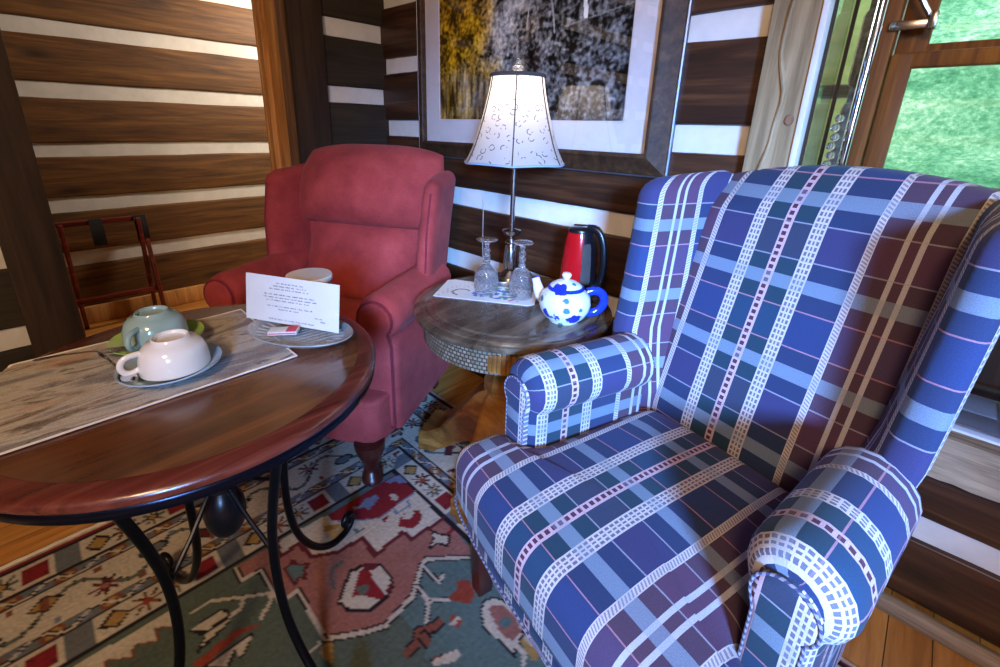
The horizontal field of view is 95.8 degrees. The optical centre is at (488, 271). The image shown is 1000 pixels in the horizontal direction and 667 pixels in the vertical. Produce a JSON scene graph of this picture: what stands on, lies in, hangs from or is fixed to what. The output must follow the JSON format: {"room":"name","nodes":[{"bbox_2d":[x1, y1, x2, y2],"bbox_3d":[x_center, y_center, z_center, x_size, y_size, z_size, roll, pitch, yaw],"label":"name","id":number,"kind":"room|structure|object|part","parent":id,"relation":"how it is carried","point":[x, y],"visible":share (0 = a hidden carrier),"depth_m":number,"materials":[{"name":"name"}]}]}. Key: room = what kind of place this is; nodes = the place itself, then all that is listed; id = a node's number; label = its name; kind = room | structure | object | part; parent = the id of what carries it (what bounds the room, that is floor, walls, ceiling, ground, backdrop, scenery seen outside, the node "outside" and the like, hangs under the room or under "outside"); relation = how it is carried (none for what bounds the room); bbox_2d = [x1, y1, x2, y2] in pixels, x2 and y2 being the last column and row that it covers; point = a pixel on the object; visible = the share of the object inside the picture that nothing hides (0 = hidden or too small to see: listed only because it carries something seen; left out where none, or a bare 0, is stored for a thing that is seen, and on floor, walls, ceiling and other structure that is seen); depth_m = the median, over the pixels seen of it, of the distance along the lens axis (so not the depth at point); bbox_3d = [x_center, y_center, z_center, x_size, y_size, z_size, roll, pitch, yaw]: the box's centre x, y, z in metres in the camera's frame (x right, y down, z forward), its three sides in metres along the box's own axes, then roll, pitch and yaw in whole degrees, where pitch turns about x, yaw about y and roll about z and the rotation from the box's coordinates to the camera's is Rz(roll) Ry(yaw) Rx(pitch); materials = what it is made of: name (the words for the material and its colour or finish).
{"room":"cabin sitting room","nodes":[
{"label":"cabin sitting room","id":0,"kind":"room"},
{"bbox_2d":[0,0,271,307],"bbox_3d":[-2.285,-0.949,2.582,0.123,2.390,3.500,18,24,42],"label":"wall","id":1,"kind":"structure","parent":0,"point":[154,109],"depth_m":2.76,"materials":[{"name":"brown wood"}]},
{"bbox_2d":[78,283,204,325],"bbox_3d":[-2.285,0.224,2.858,0.030,0.110,3.300,18,24,42],"label":"baseboard","id":2,"kind":"structure","parent":1,"relation":"attached to","point":[101,312],"depth_m":2.87,"materials":[{"name":"brown wood"}]},
{"bbox_2d":[0,0,388,371],"bbox_3d":[-1.878,-0.448,1.162,0.123,2.450,3.730,18,24,42],"label":"wall","id":3,"kind":"structure","parent":0,"point":[355,62],"depth_m":2.18,"materials":[{"name":"brown wood"}]},
{"bbox_2d":[251,0,290,170],"bbox_3d":[-1.018,-0.608,2.260,0.223,2.120,0.078,18,24,42],"label":"trim","id":4,"kind":"structure","parent":3,"relation":"attached to","point":[263,11],"depth_m":2.17,"materials":[{"name":"brown wood"}]},
{"bbox_2d":[0,299,999,666],"bbox_3d":[-0.740,1.001,0.913,5.400,0.100,4.300,18,24,42],"label":"floor","id":5,"kind":"structure","parent":0,"point":[884,641],"depth_m":1.18,"materials":[{"name":"brown wood"}]},
{"bbox_2d":[54,214,165,336],"bbox_3d":[-2.213,0.012,2.662,0.172,0.642,0.440,18,24,42],"label":"luggage rack","id":6,"kind":"object","parent":5,"relation":"on","point":[96,225],"visible":0.71,"depth_m":2.65,"materials":[{"name":"brown wood"}]},
{"bbox_3d":[-2.353,0.056,2.527,0.172,0.635,0.022,18,24,42],"label":"leg","id":7,"kind":"part","parent":6,"relation":"part of","materials":[{"name":"brown wood"}]},
{"bbox_3d":[-2.361,0.041,2.571,0.079,0.632,0.022,18,24,42],"label":"leg","id":8,"kind":"part","parent":6,"relation":"part of","materials":[{"name":"brown wood"}]},
{"bbox_3d":[-2.254,-0.292,2.614,0.032,0.030,0.440,18,24,42],"label":"rail","id":9,"kind":"part","parent":6,"relation":"part of","materials":[{"name":"brown wood"}]},
{"bbox_3d":[-2.204,0.138,2.690,0.022,0.030,0.400,18,24,42],"label":"rail","id":10,"kind":"part","parent":6,"relation":"part of","materials":[{"name":"brown wood"}]},
{"bbox_3d":[-2.119,-0.028,2.805,0.079,0.632,0.022,18,24,42],"label":"leg","id":11,"kind":"part","parent":6,"relation":"part of","materials":[{"name":"brown wood"}]},
{"bbox_3d":[-2.073,-0.025,2.800,0.172,0.635,0.022,18,24,42],"label":"leg","id":12,"kind":"part","parent":6,"relation":"part of","materials":[{"name":"brown wood"}]},
{"bbox_2d":[0,391,856,666],"bbox_3d":[-0.627,1.006,0.722,1.819,0.018,2.601,18,24,42],"label":"area rug","id":13,"kind":"object","parent":5,"relation":"on","point":[397,590],"visible":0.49,"depth_m":1.21,"materials":[{"name":"carpet"}]},
{"bbox_2d":[0,304,375,666],"bbox_3d":[-0.562,0.527,0.978,0.692,0.734,0.676,18,24,42],"label":"bistro table","id":14,"kind":"object","parent":13,"relation":"on","point":[211,440],"visible":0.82,"depth_m":0.70,"materials":[{"name":"brown wood"}]},
{"bbox_2d":[0,309,296,454],"bbox_3d":[-0.659,0.210,0.863,0.324,0.075,0.460,18,24,42],"label":"table runner","id":15,"kind":"object","parent":14,"relation":"on","point":[42,400],"visible":0.66,"depth_m":0.78,"materials":[{"name":"beige fabric"}]},
{"bbox_2d":[106,319,204,354],"bbox_3d":[-0.675,0.140,0.923,0.163,0.024,0.163,18,24,42],"label":"saucer","id":16,"kind":"object","parent":15,"relation":"on","point":[195,326],"visible":0.15,"depth_m":0.91,"materials":[{"name":"green ceramic"}]},
{"bbox_2d":[32,346,125,360],"bbox_3d":[-0.749,0.151,0.833,0.130,0.017,0.025,-10,21,-32],"label":"teaspoon","id":17,"kind":"object","parent":16,"relation":"on","point":[115,349],"visible":0.83,"depth_m":0.84,"materials":[{"name":"silver metal"}]},
{"bbox_2d":[121,305,188,351],"bbox_3d":[-0.675,0.106,0.905,0.111,0.060,0.119,14,22,35],"label":"teacup","id":18,"kind":"object","parent":16,"relation":"on","point":[144,323],"visible":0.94,"depth_m":0.87,"materials":[{"name":"green ceramic"}]},
{"bbox_3d":[-0.669,0.130,0.849,0.009,0.042,0.036,0,18,-4],"label":"handle","id":19,"kind":"part","parent":18,"relation":"part of","materials":[{"name":"green ceramic"}]},
{"bbox_2d":[114,342,221,386],"bbox_3d":[-0.578,0.174,0.824,0.163,0.024,0.163,18,24,42],"label":"saucer","id":20,"kind":"object","parent":15,"relation":"on","point":[215,350],"visible":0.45,"depth_m":0.79,"materials":[{"name":"blue ceramic"}]},
{"bbox_2d":[98,352,136,382],"bbox_3d":[-0.649,0.165,0.791,0.130,0.019,0.025,14,22,34],"label":"teaspoon","id":21,"kind":"object","parent":20,"relation":"on","point":[131,378],"visible":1,"depth_m":0.77,"materials":[{"name":"silver metal"}]},
{"bbox_2d":[116,329,210,380],"bbox_3d":[-0.573,0.142,0.814,0.119,0.060,0.111,0,18,-3],"label":"teacup","id":22,"kind":"object","parent":20,"relation":"on","point":[171,354],"visible":1,"depth_m":0.78,"materials":[{"name":"white ceramic"}]},
{"bbox_3d":[-0.616,0.159,0.773,0.036,0.042,0.009,-15,24,-41],"label":"handle","id":23,"kind":"part","parent":22,"relation":"part of","materials":[{"name":"white ceramic"}]},
{"bbox_3d":[-0.621,0.617,0.748,0.019,0.702,0.226,5,18,12],"label":"leg","id":24,"kind":"part","parent":14,"relation":"part of","materials":[{"name":"black metal"}]},
{"bbox_3d":[-0.786,0.503,1.087,0.225,0.702,0.019,10,20,26],"label":"leg","id":25,"kind":"part","parent":14,"relation":"part of","materials":[{"name":"black metal"}]},
{"bbox_3d":[-0.346,0.584,0.871,0.225,0.702,0.019,10,20,26],"label":"leg","id":26,"kind":"part","parent":14,"relation":"part of","materials":[{"name":"black metal"}]},
{"bbox_2d":[247,319,352,348],"bbox_3d":[-0.409,0.131,0.982,0.244,0.017,0.151,7,19,15],"label":"glass tray","id":27,"kind":"object","parent":14,"relation":"on","point":[306,338],"visible":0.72,"depth_m":0.97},
{"bbox_2d":[267,326,299,335],"bbox_3d":[-0.433,0.124,0.954,0.058,0.009,0.029,-1,18,-7],"label":"packet","id":28,"kind":"object","parent":27,"relation":"on","point":[290,330],"visible":1,"depth_m":0.95,"materials":[{"name":"white paper"}]},
{"bbox_2d":[246,272,339,332],"bbox_3d":[-0.426,0.061,0.997,0.242,0.103,0.047,7,19,16],"label":"note card","id":29,"kind":"object","parent":27,"relation":"on","point":[289,301],"visible":1,"depth_m":0.98,"materials":[{"name":"white paper"}]},
{"bbox_2d":[263,283,324,325],"bbox_3d":[-0.424,0.070,0.981,0.160,0.083,0.013,7,19,16],"label":"print","id":30,"kind":"object","parent":29,"relation":"attached to","point":[295,304],"depth_m":0.98,"materials":[{"name":"grey paper"}]},
{"bbox_2d":[285,268,332,283],"bbox_3d":[-0.427,0.054,1.086,0.106,0.104,0.106,18,24,42],"label":"cup","id":31,"kind":"object","parent":27,"relation":"on","point":[322,275],"visible":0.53,"depth_m":1.07,"materials":[{"name":"grey ceramic"}]},
{"bbox_3d":[-0.455,0.478,1.191,0.019,0.702,0.226,10,20,25],"label":"leg","id":32,"kind":"part","parent":14,"relation":"part of","materials":[{"name":"black metal"}]},
{"bbox_2d":[203,144,455,486],"bbox_3d":[-0.611,0.064,1.833,0.806,1.100,0.810,7,19,15],"label":"armchair","id":33,"kind":"object","parent":13,"relation":"on","point":[377,217],"visible":0.69,"depth_m":1.83,"materials":[{"name":"fabric"}]},
{"bbox_3d":[-0.999,0.251,1.724,0.128,0.468,0.024,7,19,15],"label":"arm","id":34,"kind":"part","parent":33,"relation":"part of","materials":[{"name":"red fabric"}]},
{"bbox_3d":[-0.928,0.182,1.950,0.162,0.507,0.485,7,19,15],"label":"arm","id":35,"kind":"part","parent":33,"relation":"part of","materials":[{"name":"red fabric"}]},
{"bbox_2d":[339,297,362,322],"bbox_3d":[-0.648,0.245,1.772,0.612,0.190,0.525,7,19,15],"label":"seat cushion","id":36,"kind":"object","parent":33,"relation":"on","point":[348,306],"depth_m":1.83,"materials":[{"name":"red fabric"}]},
{"bbox_3d":[-0.637,0.396,1.876,0.742,0.170,0.615,7,19,15],"label":"seat","id":37,"kind":"part","parent":33,"relation":"part of","materials":[{"name":"red fabric"}]},
{"bbox_2d":[308,220,418,299],"bbox_3d":[-0.561,-0.049,1.964,0.524,0.335,0.236,7,19,15],"label":"backrest","id":38,"kind":"object","parent":33,"relation":"on","point":[362,257],"depth_m":1.88,"materials":[{"name":"red fabric"}]},
{"bbox_3d":[-0.410,0.653,1.570,0.106,0.150,0.107,7,19,15],"label":"leg","id":39,"kind":"part","parent":33,"relation":"part of","materials":[{"name":"brown wood"}]},
{"bbox_2d":[299,144,443,229],"bbox_3d":[-0.528,-0.373,1.952,0.672,0.338,0.292,7,19,15],"label":"headrest cover","id":40,"kind":"object","parent":33,"relation":"on","point":[342,186],"depth_m":1.85,"materials":[{"name":"red fabric"}]},
{"bbox_3d":[-0.382,0.322,1.553,0.128,0.468,0.024,7,19,15],"label":"arm","id":41,"kind":"part","parent":33,"relation":"part of","materials":[{"name":"red fabric"}]},
{"bbox_3d":[-0.311,0.253,1.779,0.162,0.507,0.485,7,19,15],"label":"arm","id":42,"kind":"part","parent":33,"relation":"part of","materials":[{"name":"red fabric"}]},
{"bbox_2d":[413,275,611,525],"bbox_3d":[0.070,0.401,1.592,0.647,0.638,0.647,18,24,42],"label":"table","id":43,"kind":"object","parent":13,"relation":"on","point":[487,338],"visible":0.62,"depth_m":1.37,"materials":[{"name":"brown wood"}]},
{"bbox_3d":[-0.107,0.519,1.695,0.270,0.305,0.161,8,19,18],"label":"leg","id":44,"kind":"part","parent":43,"relation":"part of","materials":[{"name":"brown wood"}]},
{"bbox_3d":[0.005,0.594,1.472,0.161,0.305,0.270,8,19,18],"label":"leg","id":45,"kind":"part","parent":43,"relation":"part of","materials":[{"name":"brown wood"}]},
{"bbox_2d":[433,279,535,305],"bbox_3d":[-0.001,0.069,1.572,0.342,0.002,0.184,5,18,12],"label":"mat","id":46,"kind":"object","parent":43,"relation":"on","point":[458,289],"visible":0.6,"depth_m":1.54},
{"bbox_2d":[474,237,497,295],"bbox_3d":[-0.007,-0.020,1.532,0.084,0.191,0.084,18,24,42],"label":"goblet","id":47,"kind":"object","parent":46,"relation":"on","point":[486,275],"visible":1,"depth_m":1.52,"materials":[{"name":"clear glass"}]},
{"bbox_2d":[474,264,497,295],"bbox_3d":[-0.008,0.020,1.545,0.081,0.108,0.081,18,24,42],"label":"bowl","id":48,"kind":"object","parent":47,"relation":"on","point":[486,276],"depth_m":1.52,"materials":[{"name":"clear glass"}]},
{"bbox_3d":[-0.006,-0.070,1.516,0.072,0.086,0.072,18,24,42],"label":"stem and foot","id":49,"kind":"part","parent":47,"relation":"part of","materials":[{"name":"clear glass"}]},
{"bbox_2d":[509,240,533,299],"bbox_3d":[0.111,-0.008,1.504,0.084,0.191,0.084,13,21,32],"label":"goblet","id":50,"kind":"object","parent":46,"relation":"on","point":[520,282],"visible":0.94,"depth_m":1.49,"materials":[{"name":"clear glass"}]},
{"bbox_2d":[509,267,532,299],"bbox_3d":[0.110,0.032,1.517,0.081,0.108,0.081,13,21,32],"label":"bowl","id":51,"kind":"object","parent":50,"relation":"on","point":[520,282],"depth_m":1.49,"materials":[{"name":"clear glass"}]},
{"bbox_3d":[0.112,-0.058,1.488,0.072,0.086,0.072,13,21,32],"label":"stem and foot","id":52,"kind":"part","parent":50,"relation":"part of","materials":[{"name":"clear glass"}]},
{"bbox_2d":[464,58,564,286],"bbox_3d":[0.102,-0.301,1.669,0.342,0.863,0.564,4,18,8],"label":"table lamp","id":53,"kind":"object","parent":43,"relation":"on","point":[515,131],"visible":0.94,"depth_m":1.40,"materials":[{"name":"white fabric"}]},
{"bbox_3d":[0.081,-0.081,1.631,0.068,0.155,0.068,18,24,42],"label":"carved stem","id":54,"kind":"part","parent":53,"relation":"part of","materials":[{"name":"silver metal"}]},
{"bbox_3d":[0.091,-0.503,1.494,0.348,0.280,0.328,18,24,42],"label":"braid trim","id":55,"kind":"part","parent":53,"relation":"part of","materials":[{"name":"white fabric"}]},
{"bbox_3d":[0.091,-0.503,1.494,0.342,0.278,0.336,18,24,42],"label":"lamp shade","id":56,"kind":"part","parent":53,"relation":"part of","materials":[{"name":"white fabric"}]},
{"bbox_2d":[531,272,607,324],"bbox_3d":[0.244,0.070,1.349,0.228,0.150,0.166,1,18,0],"label":"teapot","id":57,"kind":"object","parent":43,"relation":"on","point":[564,301],"visible":1,"depth_m":1.30,"materials":[{"name":"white ceramic"}]},
{"bbox_3d":[0.167,0.059,1.390,0.091,0.080,0.052,13,21,32],"label":"spout","id":58,"kind":"part","parent":57,"relation":"part of","materials":[{"name":"white ceramic"}]},
{"bbox_3d":[0.229,0.034,1.331,0.099,0.025,0.099,1,18,0],"label":"lid","id":59,"kind":"part","parent":57,"relation":"part of","materials":[{"name":"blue ceramic"}]},
{"bbox_3d":[0.229,0.012,1.324,0.029,0.024,0.029,1,18,0],"label":"knob","id":60,"kind":"part","parent":57,"relation":"part of","materials":[{"name":"white ceramic"}]},
{"bbox_3d":[0.323,0.089,1.349,0.070,0.096,0.023,1,18,0],"label":"handle","id":61,"kind":"part","parent":57,"relation":"part of","materials":[{"name":"ceramic"}]},
{"bbox_2d":[560,224,606,298],"bbox_3d":[0.307,-0.036,1.511,0.119,0.255,0.142,-6,19,-22],"label":"electric kettle","id":62,"kind":"object","parent":43,"relation":"on","point":[578,257],"visible":0.74,"depth_m":1.47,"materials":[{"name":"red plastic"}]},
{"bbox_3d":[0.305,-0.140,1.488,0.083,0.014,0.083,12,21,30],"label":"lid","id":63,"kind":"part","parent":62,"relation":"part of","materials":[{"name":"black plastic"}]},
{"bbox_3d":[0.354,-0.040,1.486,0.074,0.227,0.020,12,21,30],"label":"handle","id":64,"kind":"part","parent":62,"relation":"part of","materials":[{"name":"black plastic"}]},
{"bbox_2d":[454,165,999,666],"bbox_3d":[0.477,0.351,0.995,0.954,1.120,0.741,-9,21,-30],"label":"chair","id":65,"kind":"object","parent":13,"relation":"on","point":[730,475],"visible":1,"depth_m":0.91,"materials":[{"name":"fabric"}]},
{"bbox_3d":[-0.016,0.750,1.185,0.052,0.220,0.052,-9,21,-30],"label":"leg","id":66,"kind":"part","parent":65,"relation":"part of","materials":[{"name":"brown wood"}]},
{"bbox_3d":[0.355,0.657,1.021,0.615,0.085,0.642,-9,21,-30],"label":"seat rail","id":67,"kind":"part","parent":65,"relation":"part of","materials":[{"name":"fabric"}]},
{"bbox_3d":[0.067,0.435,1.132,0.019,0.387,0.089,-9,21,-30],"label":"arm","id":68,"kind":"part","parent":65,"relation":"part of","materials":[{"name":"fabric"}]},
{"bbox_3d":[0.231,0.402,1.206,0.368,0.451,0.146,-7,20,-25],"label":"arm","id":69,"kind":"part","parent":65,"relation":"part of","materials":[{"name":"fabric"}]},
{"bbox_2d":[456,410,788,666],"bbox_3d":[0.333,0.533,0.965,0.614,0.174,0.724,-9,21,-30],"label":"seat cushion","id":70,"kind":"object","parent":65,"relation":"on","point":[622,537],"depth_m":0.86,"materials":[{"name":"fabric"}]},
{"bbox_3d":[0.401,0.596,0.659,0.019,0.387,0.089,-9,21,-30],"label":"arm","id":71,"kind":"part","parent":65,"relation":"part of","materials":[{"name":"fabric"}]},
{"bbox_2d":[652,165,999,492],"bbox_3d":[0.739,0.108,1.083,0.347,0.700,0.588,-9,21,-30],"label":"chair back","id":72,"kind":"object","parent":65,"relation":"on","point":[794,308],"depth_m":1.01,"materials":[{"name":"fabric"}]},
{"bbox_3d":[0.537,0.556,0.753,0.344,0.451,0.146,-12,22,-35],"label":"arm","id":73,"kind":"part","parent":65,"relation":"part of","materials":[{"name":"fabric"}]},
{"bbox_2d":[380,0,999,647],"bbox_3d":[0.657,-0.444,1.344,3.453,2.450,0.123,18,24,42],"label":"wall","id":74,"kind":"structure","parent":0,"point":[726,45],"depth_m":1.32,"materials":[{"name":"brown wood"}]},
{"bbox_2d":[416,0,693,177],"bbox_3d":[0.109,-0.884,1.656,1.251,0.958,0.044,18,24,42],"label":"framed picture","id":75,"kind":"object","parent":74,"relation":"attached to","point":[613,69],"visible":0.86,"depth_m":1.54,"materials":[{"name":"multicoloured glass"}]},
{"bbox_2d":[439,0,635,120],"bbox_3d":[0.113,-0.886,1.661,0.915,0.618,0.001,18,24,42],"label":"photograph","id":76,"kind":"object","parent":75,"relation":"attached to","point":[582,48],"depth_m":1.60},
{"bbox_2d":[742,0,823,171],"bbox_3d":[0.738,-0.225,1.210,0.116,2.120,0.048,18,24,42],"label":"trim","id":77,"kind":"structure","parent":74,"relation":"attached to","point":[794,24],"depth_m":1.12,"materials":[{"name":"beige wood"}]},
{"bbox_2d":[875,591,999,666],"bbox_3d":[1.261,0.945,1.005,1.900,0.045,0.030,18,24,42],"label":"baseboard","id":78,"kind":"structure","parent":74,"relation":"attached to","point":[943,634],"depth_m":1.12,"materials":[{"name":"brown wood"}]},
{"bbox_2d":[927,430,999,502],"bbox_3d":[1.257,0.491,0.893,1.593,0.114,0.055,18,24,42],"label":"trim","id":79,"kind":"structure","parent":74,"relation":"attached to","point":[971,464],"depth_m":1.02,"materials":[{"name":"wood"}]},
{"bbox_2d":[817,0,908,164],"bbox_3d":[1.300,-0.518,1.667,0.240,2.388,0.539,4,18,9],"label":"door frame","id":80,"kind":"structure","parent":0,"point":[846,91],"depth_m":1.44,"materials":[{"name":"brown wood"}]},
{"bbox_2d":[970,335,999,401],"bbox_3d":[1.490,0.144,0.971,1.500,0.500,0.040,18,24,42],"label":"wall","id":81,"kind":"structure","parent":0,"point":[990,372],"depth_m":1.17,"materials":[{"name":"brown wood"}]},
{"bbox_2d":[951,393,999,445],"bbox_3d":[1.377,0.422,0.965,1.516,0.033,0.280,18,24,42],"label":"window sill","id":82,"kind":"structure","parent":81,"relation":"attached to","point":[978,414],"depth_m":1.09,"materials":[{"name":"white tile"}]},
{"bbox_2d":[821,0,939,165],"bbox_3d":[1.008,-0.474,1.170,0.171,1.530,0.067,4,18,8],"label":"chrome pole","id":83,"kind":"object","parent":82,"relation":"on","point":[931,21],"visible":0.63,"depth_m":1.15,"materials":[{"name":"silver metal"}]},
{"bbox_3d":[0.933,-0.319,1.236,0.026,0.214,0.022,18,24,42],"label":"bead chain","id":84,"kind":"part","parent":83,"relation":"part of","materials":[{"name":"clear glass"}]},
{"label":"outside","id":85,"kind":"structure","parent":0,"visible":0},
{"bbox_2d":[884,0,999,401],"bbox_3d":[4.815,-2.164,2.901,16.000,6.516,6.400,18,24,42],"label":"grass","id":86,"kind":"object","parent":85,"point":[948,122],"visible":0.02,"depth_m":2.89,"materials":[{"name":"green plant"}]},
{"bbox_3d":[-1.200,-1.646,1.471,0.123,0.330,1.190,18,24,42],"label":"wall","id":87,"kind":"structure","parent":0,"visible":0},
{"bbox_2d":[0,0,331,357],"bbox_3d":[-1.187,-0.508,1.790,0.036,2.210,1.192,18,24,42],"label":"door frame","id":88,"kind":"structure","parent":87,"relation":"in","point":[30,247],"depth_m":1.57,"materials":[{"name":"brown wood"}]},
{"bbox_2d":[274,0,299,165],"bbox_3d":[-1.237,-0.479,1.843,0.100,2.120,0.968,18,24,42],"label":"trim","id":89,"kind":"structure","parent":87,"relation":"attached to","point":[278,4],"depth_m":2.05,"materials":[{"name":"brown wood"}]},
{"bbox_3d":[1.358,-1.197,0.398,1.550,0.402,0.123,18,24,42],"label":"wall","id":90,"kind":"structure","parent":0,"visible":0},
{"bbox_2d":[798,0,839,165],"bbox_3d":[0.890,-0.489,1.191,0.030,1.560,0.246,18,24,42],"label":"trim","id":91,"kind":"structure","parent":90,"relation":"attached to","point":[836,5],"depth_m":1.10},
{"bbox_2d":[817,0,999,189],"bbox_3d":[1.495,-0.559,0.739,1.431,1.080,0.095,18,24,42],"label":"window","id":92,"kind":"structure","parent":90,"relation":"in","point":[889,75],"depth_m":1.17,"materials":[{"name":"orange wood"}]},
{"bbox_3d":[1.490,-0.557,0.733,1.430,1.080,0.080,18,24,42],"label":"frame","id":93,"kind":"part","parent":92,"relation":"part of","materials":[{"name":"orange wood"}]},
{"bbox_3d":[1.480,-0.255,0.825,1.217,0.358,0.040,18,24,42],"label":"sash","id":94,"kind":"part","parent":92,"relation":"part of","materials":[{"name":"orange wood"}]},
{"bbox_3d":[1.520,-0.709,0.709,1.217,0.615,0.040,18,24,42],"label":"sash","id":95,"kind":"part","parent":92,"relation":"part of","materials":[{"name":"orange wood"}]},
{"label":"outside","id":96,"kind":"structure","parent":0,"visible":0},
{"bbox_2d":[802,0,871,164],"bbox_3d":[1.027,-1.303,2.806,2.135,2.858,0.800,18,24,42],"label":"lawn","id":97,"kind":"structure","parent":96,"point":[845,11],"depth_m":2.19,"materials":[{"name":"green plant"}]},
{"bbox_3d":[2.046,0.009,0.049,0.650,2.450,0.123,18,24,42],"label":"wall","id":98,"kind":"structure","parent":0,"visible":0},
{"bbox_2d":[787,0,835,166],"bbox_3d":[1.296,-0.057,0.692,1.500,2.145,0.050,18,24,42],"label":"trim","id":99,"kind":"structure","parent":98,"relation":"attached to","point":[828,6],"depth_m":1.08,"materials":[{"name":"white paint"}]}
]}

